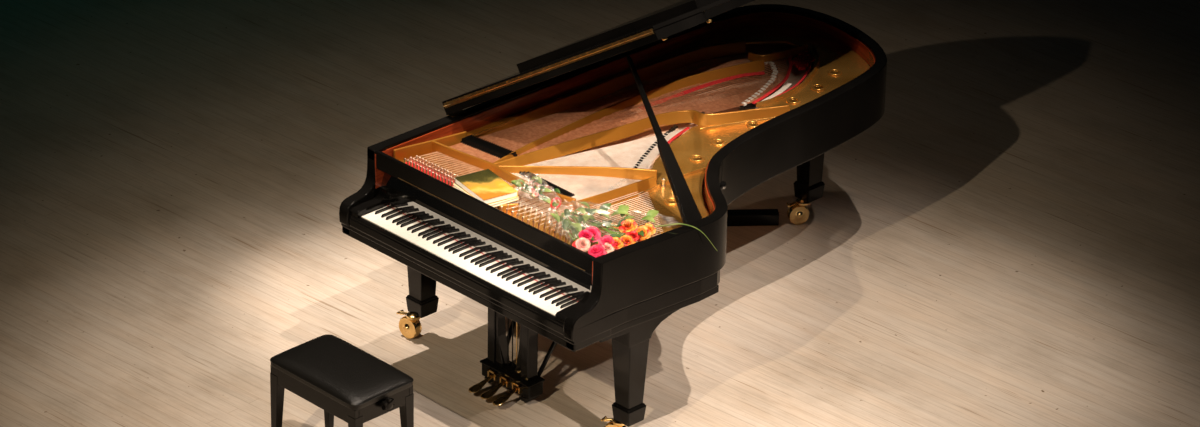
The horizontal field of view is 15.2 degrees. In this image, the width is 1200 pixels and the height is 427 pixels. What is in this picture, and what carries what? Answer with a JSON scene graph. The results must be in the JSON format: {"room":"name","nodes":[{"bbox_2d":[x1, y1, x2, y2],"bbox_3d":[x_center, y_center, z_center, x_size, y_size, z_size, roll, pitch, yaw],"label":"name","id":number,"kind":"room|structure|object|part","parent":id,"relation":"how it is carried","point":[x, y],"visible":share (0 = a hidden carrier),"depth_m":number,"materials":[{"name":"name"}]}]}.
{"room":"concert hall stage","nodes":[
{"label":"concert hall stage","id":0,"kind":"room"},
{"bbox_2d":[0,0,1199,426],"bbox_3d":[1.069,-0.886,22.789,24.000,0.050,26.000,-23,35,-39],"label":"floor","id":1,"kind":"structure","parent":0,"point":[1014,241],"depth_m":20.82,"materials":[{"name":"brown wood"}]},
{"bbox_2d":[270,334,413,426],"bbox_3d":[-1.061,0.839,18.683,0.341,0.498,0.577,-23,35,-39],"label":"piano bench","id":2,"kind":"object","parent":1,"relation":"on","point":[352,385],"visible":1,"depth_m":18.54,"materials":[{"name":"black leather"}]},
{"bbox_3d":[-1.339,0.839,18.782,0.047,0.400,0.047,-23,35,-39],"label":"leg","id":3,"kind":"part","parent":2,"relation":"part of","materials":[{"name":"black wood"}]},
{"bbox_3d":[-1.141,0.756,18.955,0.047,0.400,0.047,-23,35,-39],"label":"leg","id":4,"kind":"part","parent":2,"relation":"part of","materials":[{"name":"black wood"}]},
{"bbox_3d":[-1.067,0.699,18.623,0.320,0.078,0.530,-23,35,-39],"label":"seat frame","id":5,"kind":"part","parent":2,"relation":"part of","materials":[{"name":"black wood"}]},
{"bbox_3d":[-1.001,1.002,18.473,0.047,0.400,0.047,-23,35,-39],"label":"leg","id":6,"kind":"part","parent":2,"relation":"part of","materials":[{"name":"black wood"}]},
{"bbox_3d":[-0.870,0.778,18.436,0.057,0.064,0.038,-23,35,-39],"label":"height knob","id":7,"kind":"part","parent":2,"relation":"part of","materials":[{"name":"black paint"}]},
{"bbox_3d":[-0.802,0.918,18.646,0.047,0.400,0.047,-23,35,-39],"label":"leg","id":8,"kind":"part","parent":2,"relation":"part of","materials":[{"name":"black wood"}]},
{"bbox_2d":[339,0,886,426],"bbox_3d":[0.343,-0.343,19.587,2.658,1.841,1.529,-23,35,-39],"label":"grand piano","id":9,"kind":"object","parent":1,"relation":"on","point":[680,110],"visible":0.99,"depth_m":19.32,"materials":[{"name":"black paint"}]},
{"bbox_3d":[-1.018,-0.100,19.330,0.228,0.361,0.056,-23,35,-39],"label":"case arm","id":10,"kind":"part","parent":9,"relation":"part of","materials":[{"name":"black paint"}]},
{"bbox_3d":[-0.775,0.206,19.664,0.120,0.505,0.118,-23,35,-39],"label":"leg","id":11,"kind":"part","parent":9,"relation":"part of","materials":[{"name":"black paint"}]},
{"bbox_3d":[-0.462,-0.018,18.881,0.090,0.085,1.340,-23,35,-39],"label":"rail","id":12,"kind":"part","parent":9,"relation":"part of","materials":[{"name":"black paint"}]},
{"bbox_2d":[453,183,518,206],"bbox_3d":[-0.482,-0.091,19.020,0.167,0.014,0.255,-17,32,-31],"label":"book","id":13,"kind":"object","parent":9,"relation":"on","point":[499,203],"visible":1,"depth_m":18.95,"materials":[{"name":"paper"}]},
{"bbox_2d":[454,169,517,203],"bbox_3d":[-0.480,-0.112,19.014,0.167,0.026,0.245,-15,31,-29],"label":"book","id":14,"kind":"object","parent":13,"relation":"on","point":[486,186],"visible":1,"depth_m":18.99,"materials":[{"name":"paper"}]},
{"bbox_3d":[-0.445,0.413,19.290,0.060,0.497,0.045,-23,35,-39],"label":"lyre post","id":15,"kind":"part","parent":9,"relation":"part of","materials":[{"name":"black paint"}]},
{"bbox_3d":[-0.391,0.465,19.254,0.005,0.445,0.005,12,29,21],"label":"pedal rod","id":16,"kind":"part","parent":9,"relation":"part of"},
{"bbox_3d":[-0.373,0.474,19.237,0.005,0.445,0.005,12,29,21],"label":"pedal rod","id":17,"kind":"part","parent":9,"relation":"part of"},
{"bbox_3d":[-0.376,0.674,19.338,0.098,0.010,0.310,-23,35,-39],"label":"lyre moulding","id":18,"kind":"part","parent":9,"relation":"part of","materials":[{"name":"black paint"}]},
{"bbox_3d":[-0.354,0.483,19.219,0.005,0.445,0.005,-9,29,-19],"label":"pedal rod","id":19,"kind":"part","parent":9,"relation":"part of","materials":[{"name":"gold metal"}]},
{"bbox_3d":[-0.300,0.483,19.157,0.060,0.497,0.047,-23,35,-39],"label":"lyre post","id":20,"kind":"part","parent":9,"relation":"part of","materials":[{"name":"black paint"}]},
{"bbox_3d":[-0.301,0.193,19.142,0.816,0.034,1.477,-23,35,-39],"label":"key bed moulding","id":21,"kind":"part","parent":9,"relation":"part of","materials":[{"name":"black paint"}]},
{"bbox_2d":[511,176,561,208],"bbox_3d":[-0.277,-0.110,18.972,0.172,0.094,0.325,-23,35,-39],"label":"bouquet","id":22,"kind":"object","parent":9,"relation":"on","point":[536,191],"visible":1,"depth_m":18.95,"materials":[{"name":"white plant"}]},
{"bbox_3d":[-0.271,-0.070,18.940,0.032,0.020,0.211,-23,35,-39],"label":"stem","id":23,"kind":"part","parent":22,"relation":"part of","materials":[{"name":"green plant"}]},
{"bbox_3d":[-0.050,0.369,18.437,0.228,0.361,0.056,-23,35,-39],"label":"case arm","id":24,"kind":"part","parent":9,"relation":"part of","materials":[{"name":"black paint"}]},
{"bbox_3d":[0.524,-0.897,19.601,2.045,0.846,1.330,-23,35,-39],"label":"lid","id":25,"kind":"part","parent":9,"relation":"part of","materials":[{"name":"black paint"}]},
{"bbox_3d":[0.595,-0.988,19.845,1.585,0.722,1.116,-23,35,-39],"label":"lid panel","id":26,"kind":"part","parent":9,"relation":"part of","materials":[{"name":"black paint"}]},
{"bbox_3d":[0.124,0.673,18.850,0.120,0.435,0.118,-23,35,-39],"label":"leg","id":27,"kind":"part","parent":9,"relation":"part of","materials":[{"name":"black paint"}]},
{"bbox_2d":[550,202,715,257],"bbox_3d":[0.094,0.048,18.752,0.619,0.169,0.511,-14,31,-27],"label":"bouquet","id":28,"kind":"object","parent":9,"relation":"in","point":[606,244],"visible":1,"depth_m":18.65,"materials":[{"name":"pink plant"}]},
{"bbox_3d":[0.007,0.049,18.709,0.098,0.036,0.382,-23,35,-39],"label":"stem","id":29,"kind":"part","parent":28,"relation":"part of","materials":[{"name":"green plant"}]},
{"bbox_3d":[0.036,0.041,18.719,0.377,0.042,0.005,15,30,25],"label":"stem","id":30,"kind":"part","parent":28,"relation":"part of","materials":[{"name":"green plant"}]},
{"bbox_3d":[0.011,0.046,18.708,0.005,0.042,0.377,-21,34,-36],"label":"stem","id":31,"kind":"part","parent":28,"relation":"part of","materials":[{"name":"green plant"}]},
{"bbox_3d":[-0.011,0.024,18.768,0.319,0.033,0.005,20,32,32],"label":"stem","id":32,"kind":"part","parent":28,"relation":"part of","materials":[{"name":"green plant"}]},
{"bbox_3d":[0.332,0.100,18.685,0.317,0.144,0.028,-1,27,-3],"label":"grass blade","id":33,"kind":"part","parent":28,"relation":"part of","materials":[{"name":"green plant"}]},
{"bbox_3d":[0.423,-0.340,19.644,2.330,0.014,1.370,-23,35,-39],"label":"cast iron plate","id":34,"kind":"part","parent":9,"relation":"part of","materials":[{"name":"brown metal"}]},
{"bbox_3d":[0.519,-0.120,19.143,0.034,0.036,0.036,4,27,6],"label":"knob","id":35,"kind":"part","parent":9,"relation":"part of","materials":[{"name":"black paint"}]},
{"bbox_3d":[0.970,-0.348,20.710,0.120,0.610,0.118,-23,35,-39],"label":"leg","id":36,"kind":"part","parent":9,"relation":"part of","materials":[{"name":"black paint"}]},
{"bbox_2d":[727,209,778,225],"bbox_3d":[0.566,0.021,20.849,0.520,0.060,0.060,-1,27,-4],"label":"bar","id":37,"kind":"object","parent":1,"relation":"on","point":[737,217],"visible":0.44,"depth_m":20.83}
]}

